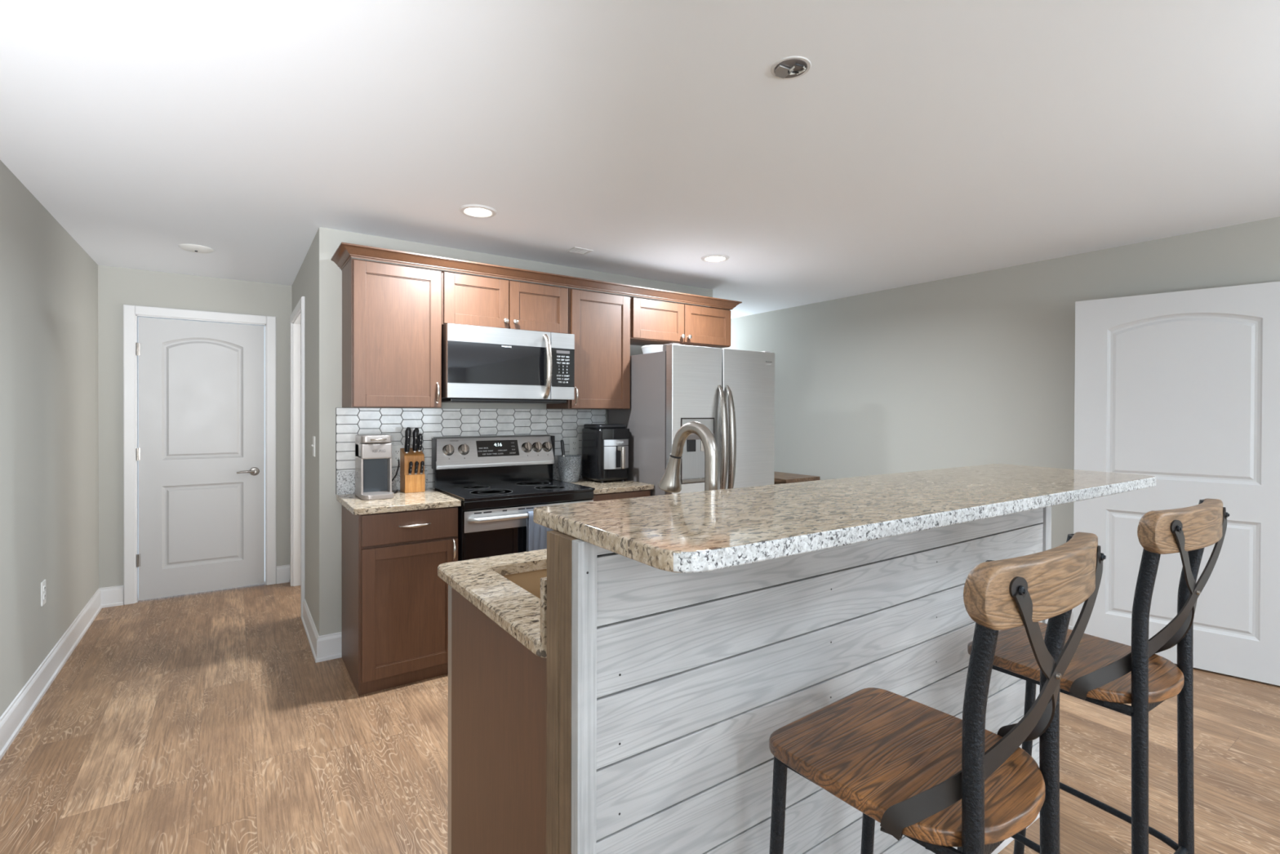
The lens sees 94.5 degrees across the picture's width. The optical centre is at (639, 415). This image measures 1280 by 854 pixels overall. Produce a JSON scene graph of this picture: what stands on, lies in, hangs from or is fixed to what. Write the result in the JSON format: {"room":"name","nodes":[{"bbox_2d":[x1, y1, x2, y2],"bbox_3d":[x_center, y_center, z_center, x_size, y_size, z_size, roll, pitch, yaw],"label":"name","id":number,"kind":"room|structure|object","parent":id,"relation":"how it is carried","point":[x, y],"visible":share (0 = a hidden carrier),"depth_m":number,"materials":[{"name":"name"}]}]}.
{"room":"kitchen","nodes":[
{"label":"kitchen","id":0,"kind":"room"},
{"bbox_2d":[0,160,98,716],"bbox_3d":[-0.268,0.186,-1.083,0.120,2.379,12.755,0,0,-34],"label":"wall","id":1,"kind":"structure","parent":0,"point":[49,406],"depth_m":2.89,"materials":[{"name":"grey paint"}]},
{"bbox_2d":[40,578,45,606],"bbox_3d":[-2.930,0.869,2.908,0.009,0.117,0.072,0,0,-34],"label":"wall outlet","id":2,"kind":"object","parent":1,"relation":"attached to","point":[42,583],"visible":1,"depth_m":2.90,"materials":[{"name":"white plastic"}]},
{"bbox_2d":[0,588,102,759],"bbox_3d":[-0.213,1.307,-1.037,0.020,0.137,12.515,0,0,-34],"label":"baseboard","id":3,"kind":"structure","parent":1,"relation":"attached to","point":[16,714],"depth_m":2.87,"materials":[{"name":"white paint"}]},
{"bbox_2d":[97,265,292,604],"bbox_3d":[-1.662,0.143,5.623,5.174,2.379,0.120,0,0,-34],"label":"wall","id":4,"kind":"structure","parent":0,"point":[117,286],"depth_m":4.24,"materials":[{"name":"grey paint"}]},
{"bbox_2d":[98,585,123,608],"bbox_3d":[-3.704,1.266,4.144,0.131,0.137,0.020,0,0,-34],"label":"baseboard","id":5,"kind":"structure","parent":4,"relation":"attached to","point":[112,596],"depth_m":4.15,"materials":[{"name":"white paint"}]},
{"bbox_2d":[123,304,275,604],"bbox_3d":[-3.301,0.274,4.486,0.919,2.119,0.140,0,0,-34],"label":"trim","id":6,"kind":"structure","parent":4,"relation":"attached to","point":[131,313],"depth_m":4.26,"materials":[{"name":"white paint"}]},
{"bbox_2d":[136,316,264,599],"bbox_3d":[-3.273,0.308,4.437,0.772,2.029,0.102,0,0,-34],"label":"door","id":7,"kind":"structure","parent":4,"relation":"in","point":[200,451],"depth_m":4.44,"materials":[{"name":"grey paint"}]},
{"bbox_2d":[276,564,289,583],"bbox_3d":[-2.845,1.265,4.734,0.107,0.137,0.020,0,0,-34],"label":"baseboard","id":8,"kind":"structure","parent":4,"relation":"attached to","point":[282,571],"depth_m":4.73,"materials":[{"name":"white paint"}]},
{"bbox_2d":[292,233,316,627],"bbox_3d":[-2.266,0.150,4.089,0.120,2.379,1.725,0,0,-34],"label":"wall","id":9,"kind":"structure","parent":0,"point":[304,284],"depth_m":3.61,"materials":[{"name":"grey paint"}]},
{"bbox_2d":[289,296,305,617],"bbox_3d":[-2.437,0.275,4.321,0.140,2.126,0.962,0,0,-34],"label":"trim","id":10,"kind":"structure","parent":9,"relation":"attached to","point":[297,318],"depth_m":4.63,"materials":[{"name":"white paint"}]},
{"bbox_2d":[301,598,319,662],"bbox_3d":[-1.988,1.275,3.562,0.020,0.137,0.807,0,0,-34],"label":"baseboard","id":11,"kind":"structure","parent":9,"relation":"attached to","point":[311,631],"depth_m":3.52,"materials":[{"name":"white paint"}]},
{"bbox_2d":[311,435,315,456],"bbox_3d":[-1.891,0.176,3.422,0.018,0.117,0.072,0,0,-34],"label":"light switch","id":12,"kind":"object","parent":9,"relation":"attached to","point":[313,445],"visible":1,"depth_m":3.41,"materials":[{"name":"white plastic"}]},
{"bbox_2d":[316,226,712,635],"bbox_3d":[-0.617,0.155,4.102,2.853,2.379,0.120,0,0,-34],"label":"wall","id":13,"kind":"structure","parent":0,"point":[329,275],"depth_m":3.29,"materials":[{"name":"grey paint"}]},
{"bbox_2d":[315,631,342,662],"bbox_3d":[-1.720,1.277,3.269,0.130,0.137,0.020,0,0,-34],"label":"baseboard","id":14,"kind":"structure","parent":13,"relation":"attached to","point":[329,646],"depth_m":3.27,"materials":[{"name":"white paint"}]},
{"bbox_2d":[336,466,427,494],"bbox_3d":[-1.478,0.388,3.416,0.490,0.156,0.020,0,0,-34],"label":"granite upstand","id":15,"kind":"object","parent":13,"relation":"attached to","point":[345,480],"visible":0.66,"depth_m":3.31,"materials":[{"name":"white stone"}]},
{"bbox_2d":[342,257,441,408],"bbox_3d":[-1.370,-0.428,3.280,0.458,0.766,0.374,0,0,-34],"label":"upper cabinet","id":16,"kind":"object","parent":13,"relation":"attached to","point":[392,313],"visible":1,"depth_m":3.15,"materials":[{"name":"wood"}]},
{"bbox_2d":[330,242,742,310],"bbox_3d":[-0.466,-0.839,3.887,2.746,0.057,0.391,0,0,-34],"label":"crown molding","id":17,"kind":"structure","parent":16,"relation":"attached to","point":[345,251],"depth_m":3.48,"materials":[{"name":"wood"}]},
{"bbox_2d":[335,407,605,493],"bbox_3d":[-0.970,0.195,3.781,1.745,0.481,0.010,0,0,-34],"label":"tile backsplash","id":18,"kind":"structure","parent":13,"relation":"attached to","point":[564,424],"depth_m":3.63,"materials":[{"name":"grey tile"}]},
{"bbox_2d":[391,444,404,465],"bbox_3d":[-1.421,0.231,3.461,0.120,0.117,0.009,0,0,-34],"label":"wall outlet","id":19,"kind":"object","parent":18,"relation":"attached to","point":[395,448],"visible":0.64,"depth_m":3.46,"materials":[{"name":"white plastic"}]},
{"bbox_2d":[394,448,399,453],"bbox_3d":[-1.419,0.211,3.459,0.034,0.028,0.003,0,0,-34],"label":"socket","id":20,"kind":"object","parent":19,"relation":"attached to","point":[396,451],"depth_m":3.46,"materials":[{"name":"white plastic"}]},
{"bbox_2d":[394,456,399,461],"bbox_3d":[-1.419,0.251,3.459,0.034,0.028,0.003,0,0,-34],"label":"socket","id":21,"kind":"object","parent":19,"relation":"attached to","point":[396,458],"depth_m":3.46,"materials":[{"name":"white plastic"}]},
{"bbox_2d":[568,437,578,454],"bbox_3d":[-0.459,0.210,4.122,0.072,0.117,0.009,0,0,-34],"label":"wall outlet","id":22,"kind":"object","parent":18,"relation":"attached to","point":[573,442],"visible":1,"depth_m":4.12,"materials":[{"name":"white plastic"}]},
{"bbox_2d":[441,270,568,333],"bbox_3d":[-0.855,-0.662,3.634,0.788,0.300,0.370,0,0,-34],"label":"upper cabinet","id":23,"kind":"object","parent":13,"relation":"attached to","point":[471,300],"visible":0.89,"depth_m":3.48,"materials":[{"name":"wood"}]},
{"bbox_2d":[441,323,574,404],"bbox_3d":[-0.822,-0.292,3.586,0.782,0.428,0.470,0,0,-34],"label":"microwave","id":24,"kind":"object","parent":23,"relation":"attached to","point":[480,364],"visible":1,"depth_m":3.42,"materials":[{"name":"silver metal"}]},
{"bbox_2d":[552,459,582,479],"bbox_3d":[-0.423,0.387,4.141,0.434,0.156,0.020,0,0,-34],"label":"granite upstand","id":25,"kind":"object","parent":13,"relation":"attached to","point":[555,468],"visible":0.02,"depth_m":4.03,"materials":[{"name":"grey stone"}]},
{"bbox_2d":[546,288,630,408],"bbox_3d":[-0.336,-0.429,3.990,0.465,0.766,0.374,0,0,-34],"label":"upper cabinet","id":26,"kind":"object","parent":13,"relation":"attached to","point":[599,322],"visible":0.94,"depth_m":3.87,"materials":[{"name":"wood"}]},
{"bbox_2d":[629,296,730,348],"bbox_3d":[0.235,-0.669,4.383,0.919,0.286,0.370,0,0,-34],"label":"upper cabinet","id":27,"kind":"object","parent":13,"relation":"attached to","point":[652,322],"visible":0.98,"depth_m":4.24,"materials":[{"name":"wood"}]},
{"bbox_2d":[0,0,1279,318],"bbox_3d":[1.918,-1.055,0.408,5.414,0.100,12.755,0,0,-34],"label":"ceiling","id":28,"kind":"structure","parent":0,"point":[920,141],"depth_m":2.10,"materials":[{"name":"white paint"}]},
{"bbox_2d":[177,244,213,253],"bbox_3d":[-2.746,-1.027,3.662,0.176,0.024,0.176,0,0,-34],"label":"ceiling plate","id":29,"kind":"object","parent":28,"relation":"attached to","point":[190,247],"visible":1,"depth_m":3.63,"materials":[{"name":"white plastic"}]},
{"bbox_2d":[458,204,497,217],"bbox_3d":[-0.812,-1.024,2.969,0.184,0.010,0.184,0,0,-34],"label":"recessed light","id":30,"kind":"object","parent":28,"relation":"in","point":[476,211],"visible":1,"depth_m":2.96,"materials":[{"name":"white paint"}]},
{"bbox_2d":[566,246,593,254],"bbox_3d":[-0.375,-1.028,3.689,0.130,0.006,0.110,0,0,-34],"label":"ceiling vent","id":31,"kind":"object","parent":28,"relation":"in","point":[575,250],"visible":1,"depth_m":3.69,"materials":[{"name":"white metal"}]},
{"bbox_2d":[701,253,728,262],"bbox_3d":[0.489,-1.025,3.859,0.184,0.010,0.184,0,0,-34],"label":"recessed light","id":32,"kind":"object","parent":28,"relation":"in","point":[713,258],"visible":1,"depth_m":3.85,"materials":[{"name":"white paint"}]},
{"bbox_2d":[770,56,811,79],"bbox_3d":[0.441,-1.011,1.731,0.116,0.014,0.116,0,0,-34],"label":"junction box","id":33,"kind":"object","parent":28,"relation":"attached to","point":[790,67],"visible":1,"depth_m":1.72,"materials":[{"name":"white paint"}]},
{"bbox_2d":[0,582,1279,853],"bbox_3d":[1.910,1.424,0.422,5.414,0.100,12.755,0,0,-34],"label":"floor","id":34,"kind":"structure","parent":0,"point":[206,722],"depth_m":2.36,"materials":[{"name":"brown wood"}]},
{"bbox_2d":[342,505,457,696],"bbox_3d":[-1.292,0.908,3.178,0.477,0.880,0.606,0,0,-34],"label":"base cabinet","id":35,"kind":"object","parent":34,"relation":"on","point":[395,599],"visible":0.88,"depth_m":2.95,"materials":[{"name":"wood"}]},
{"bbox_2d":[336,488,461,515],"bbox_3d":[-1.303,0.453,3.172,0.507,0.030,0.579,0,0,-34],"label":"countertop","id":36,"kind":"structure","parent":35,"relation":"on","point":[430,498],"depth_m":3.02,"materials":[{"name":"stone"}]},
{"bbox_2d":[355,434,394,500],"bbox_3d":[-1.437,0.270,3.204,0.158,0.332,0.265,0,0,-34],"label":"coffee maker","id":37,"kind":"object","parent":36,"relation":"on","point":[373,452],"visible":1,"depth_m":3.18,"materials":[{"name":"grey plastic"}]},
{"bbox_2d":[391,458,399,481],"bbox_3d":[-1.404,0.326,3.389,0.034,0.146,0.148,0,0,5],"label":"power cord","id":38,"kind":"object","parent":37,"relation":"attached to","point":[398,459],"visible":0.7,"depth_m":3.39,"materials":[{"name":"black plastic"}]},
{"bbox_2d":[400,448,425,493],"bbox_3d":[-1.314,0.312,3.419,0.110,0.247,0.120,0,0,-34],"label":"knife block","id":39,"kind":"object","parent":36,"relation":"on","point":[412,482],"visible":0.92,"depth_m":3.38,"materials":[{"name":"brown wood"}]},
{"bbox_2d":[404,427,410,453],"bbox_3d":[-1.327,0.141,3.381,0.034,0.144,0.050,0,0,-34],"label":"kitchen knife","id":40,"kind":"object","parent":39,"relation":"on","point":[407,432],"visible":1,"depth_m":3.37,"materials":[{"name":"black plastic"}]},
{"bbox_2d":[408,461,413,474],"bbox_3d":[-1.300,0.296,3.356,0.022,0.075,0.033,0,0,-34],"label":"kitchen knife","id":41,"kind":"object","parent":39,"relation":"in","point":[411,463],"visible":1,"depth_m":3.35,"materials":[{"name":"black plastic"}]},
{"bbox_2d":[412,429,417,452],"bbox_3d":[-1.298,0.145,3.419,0.032,0.130,0.043,0,0,-34],"label":"kitchen knife","id":42,"kind":"object","parent":39,"relation":"on","point":[415,433],"visible":1,"depth_m":3.40,"materials":[{"name":"black plastic"}]},
{"bbox_2d":[414,461,418,474],"bbox_3d":[-1.274,0.296,3.374,0.022,0.075,0.033,0,0,-34],"label":"kitchen knife","id":43,"kind":"object","parent":39,"relation":"in","point":[416,464],"visible":1,"depth_m":3.37,"materials":[{"name":"black plastic"}]},
{"bbox_2d":[417,433,422,451],"bbox_3d":[-1.278,0.155,3.440,0.028,0.104,0.038,0,0,-34],"label":"kitchen knife","id":44,"kind":"object","parent":39,"relation":"on","point":[420,436],"visible":1,"depth_m":3.43,"materials":[{"name":"black plastic"}]},
{"bbox_2d":[419,461,424,474],"bbox_3d":[-1.248,0.296,3.391,0.022,0.075,0.033,0,0,-34],"label":"kitchen knife","id":45,"kind":"object","parent":39,"relation":"in","point":[422,463],"visible":1,"depth_m":3.38,"materials":[{"name":"black plastic"}]},
{"bbox_2d":[451,586,546,853],"bbox_3d":[0.358,0.920,1.980,1.770,0.880,0.677,0,0,-34],"label":"base cabinet","id":46,"kind":"object","parent":34,"relation":"on","point":[499,685],"visible":0.03,"depth_m":1.47,"materials":[{"name":"wood"}]},
{"bbox_2d":[447,584,451,853],"bbox_3d":[-0.279,0.912,1.969,0.703,0.852,0.040,0,0,-34],"label":"dishwasher","id":47,"kind":"object","parent":46,"relation":"in","point":[449,827],"visible":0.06,"depth_m":1.77,"materials":[{"name":"silver metal"}]},
{"bbox_2d":[437,548,546,657],"bbox_3d":[0.349,0.465,1.992,1.830,0.030,0.760,0,0,-34],"label":"countertop","id":48,"kind":"structure","parent":46,"relation":"on","point":[481,581],"depth_m":1.54,"materials":[{"name":"stone"}]},
{"bbox_2d":[502,568,546,598],"bbox_3d":[0.009,0.588,1.773,0.822,0.212,0.519,0,0,-34],"label":"sink","id":49,"kind":"object","parent":48,"relation":"in","point":[530,581],"visible":0.02,"depth_m":1.83,"materials":[{"name":"beige"}]},
{"bbox_2d":[540,577,546,644],"bbox_3d":[0.557,0.387,1.688,1.824,0.130,0.021,0,0,-34],"label":"granite upstand","id":50,"kind":"object","parent":48,"relation":"on","point":[544,580],"visible":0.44,"depth_m":1.17,"materials":[{"name":"beige stone"}]},
{"bbox_2d":[657,421,718,493],"bbox_3d":[0.143,0.233,1.600,0.230,0.437,0.122,0,0,28],"label":"faucet","id":51,"kind":"object","parent":48,"relation":"on","point":[670,481],"visible":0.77,"depth_m":1.59,"materials":[{"name":"silver metal"}]},
{"bbox_2d":[431,434,595,560],"bbox_3d":[-0.745,0.728,3.502,0.778,1.200,0.662,0,0,-34],"label":"range","id":52,"kind":"object","parent":34,"relation":"on","point":[496,479],"visible":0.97,"depth_m":3.50,"materials":[{"name":"black metal"}]},
{"bbox_2d":[435,479,594,502],"bbox_3d":[-0.741,0.434,3.497,0.777,0.017,0.542,0,0,-34],"label":"cooktop","id":53,"kind":"object","parent":52,"relation":"in","point":[498,490],"depth_m":3.43,"materials":[{"name":"black glass"}]},
{"bbox_2d":[526,511,553,551],"bbox_3d":[-0.539,0.716,3.258,0.179,0.392,0.048,0,0,-34],"label":"dish towel","id":54,"kind":"object","parent":52,"relation":"hanging from","point":[536,534],"visible":0.3,"depth_m":3.22,"materials":[{"name":"grey fabric"}]},
{"bbox_2d":[590,489,650,501],"bbox_3d":[-0.260,0.907,3.887,0.440,0.880,0.606,0,0,-34],"label":"base cabinet","id":55,"kind":"object","parent":34,"relation":"on","point":[606,496],"visible":0.02,"depth_m":3.67,"materials":[{"name":"wood"}]},
{"bbox_2d":[558,477,653,494],"bbox_3d":[-0.259,0.452,3.889,0.450,0.030,0.579,0,0,-34],"label":"countertop","id":56,"kind":"structure","parent":55,"relation":"on","point":[615,486],"depth_m":3.73,"materials":[{"name":"stone"}]},
{"bbox_2d":[557,454,582,482],"bbox_3d":[-0.467,0.350,3.916,0.160,0.170,0.160,0,0,-34],"label":"utensil crock","id":57,"kind":"object","parent":56,"relation":"on","point":[570,465],"visible":0.94,"depth_m":3.86,"materials":[{"name":"grey metal"}]},
{"bbox_2d":[560,440,564,457],"bbox_3d":[-0.506,0.286,3.922,0.048,0.256,0.022,0,0,29],"label":"utensil","id":58,"kind":"object","parent":57,"relation":"in","point":[562,449],"visible":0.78,"depth_m":3.92,"materials":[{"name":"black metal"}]},
{"bbox_2d":[582,423,629,482],"bbox_3d":[-0.212,0.246,3.959,0.242,0.380,0.355,0,0,-34],"label":"air fryer","id":59,"kind":"object","parent":56,"relation":"on","point":[605,446],"visible":1,"depth_m":3.87,"materials":[{"name":"black plastic"}]},
{"bbox_2d":[604,440,628,469],"bbox_3d":[-0.136,0.257,3.861,0.188,0.182,0.106,0,0,-34],"label":"basket","id":60,"kind":"object","parent":59,"relation":"on","point":[615,452],"depth_m":3.85,"materials":[{"name":"silver metal"}]},
{"bbox_2d":[608,342,774,496],"bbox_3d":[0.375,0.447,4.170,0.905,1.800,0.834,0,0,-34],"label":"refrigerator","id":61,"kind":"object","parent":34,"relation":"on","point":[730,392],"visible":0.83,"depth_m":3.84,"materials":[{"name":"grey metal"}]},
{"bbox_2d":[640,345,662,354],"bbox_3d":[0.117,-0.439,4.007,0.220,0.061,0.220,0,0,-34],"label":"food container","id":62,"kind":"object","parent":61,"relation":"on","point":[646,348],"visible":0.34,"depth_m":3.91,"materials":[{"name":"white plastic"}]},
{"bbox_2d":[773,471,819,484],"bbox_3d":[1.131,0.943,5.691,0.447,0.795,1.110,0,0,-34],"label":"side table","id":63,"kind":"object","parent":34,"relation":"on","point":[780,477],"visible":0.12,"depth_m":5.29,"materials":[{"name":"brown wood"}]},
{"bbox_2d":[546,506,1051,853],"bbox_3d":[0.617,0.788,1.605,1.878,1.150,0.180,0,0,-34],"label":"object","id":64,"kind":"structure","parent":34,"relation":"on","point":[667,692],"depth_m":1.22,"materials":[{"name":"grey wood"}]},
{"bbox_2d":[533,463,1155,573],"bbox_3d":[0.710,0.199,1.514,1.908,0.030,0.509,0,0,-34],"label":"countertop","id":65,"kind":"structure","parent":64,"relation":"on","point":[705,531],"depth_m":1.16,"materials":[{"name":"stone"}]},
{"bbox_2d":[768,532,1106,853],"bbox_3d":[0.499,0.782,1.068,0.428,1.167,0.478,0,0,-37],"label":"bar stool","id":66,"kind":"object","parent":34,"relation":"on","point":[940,780],"visible":1,"depth_m":0.95,"materials":[{"name":"brown wood"}]},
{"bbox_2d":[957,497,1229,853],"bbox_3d":[1.119,0.781,1.498,0.428,1.167,0.478,0,0,-32],"label":"bar stool","id":67,"kind":"object","parent":34,"relation":"on","point":[1110,674],"visible":0.84,"depth_m":1.33,"materials":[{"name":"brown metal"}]},
{"bbox_2d":[721,216,1279,548],"bbox_3d":[4.096,0.182,1.914,0.120,2.379,12.755,0,0,-34],"label":"wall","id":68,"kind":"structure","parent":0,"point":[978,368],"depth_m":4.34,"materials":[{"name":"grey paint"}]},
{"bbox_2d":[1067,608,1073,630],"bbox_3d":[1.686,1.276,5.301,0.020,0.137,4.215,0,0,-34],"label":"baseboard","id":69,"kind":"structure","parent":68,"relation":"attached to","point":[1070,624],"depth_m":3.76,"materials":[{"name":"white paint"}]},
{"bbox_2d":[1072,281,1279,685],"bbox_3d":[2.937,0.337,3.221,0.928,2.023,0.037,0,0,42],"label":"door","id":70,"kind":"structure","parent":68,"relation":"in","point":[1181,389],"depth_m":3.18,"materials":[{"name":"grey paint"}]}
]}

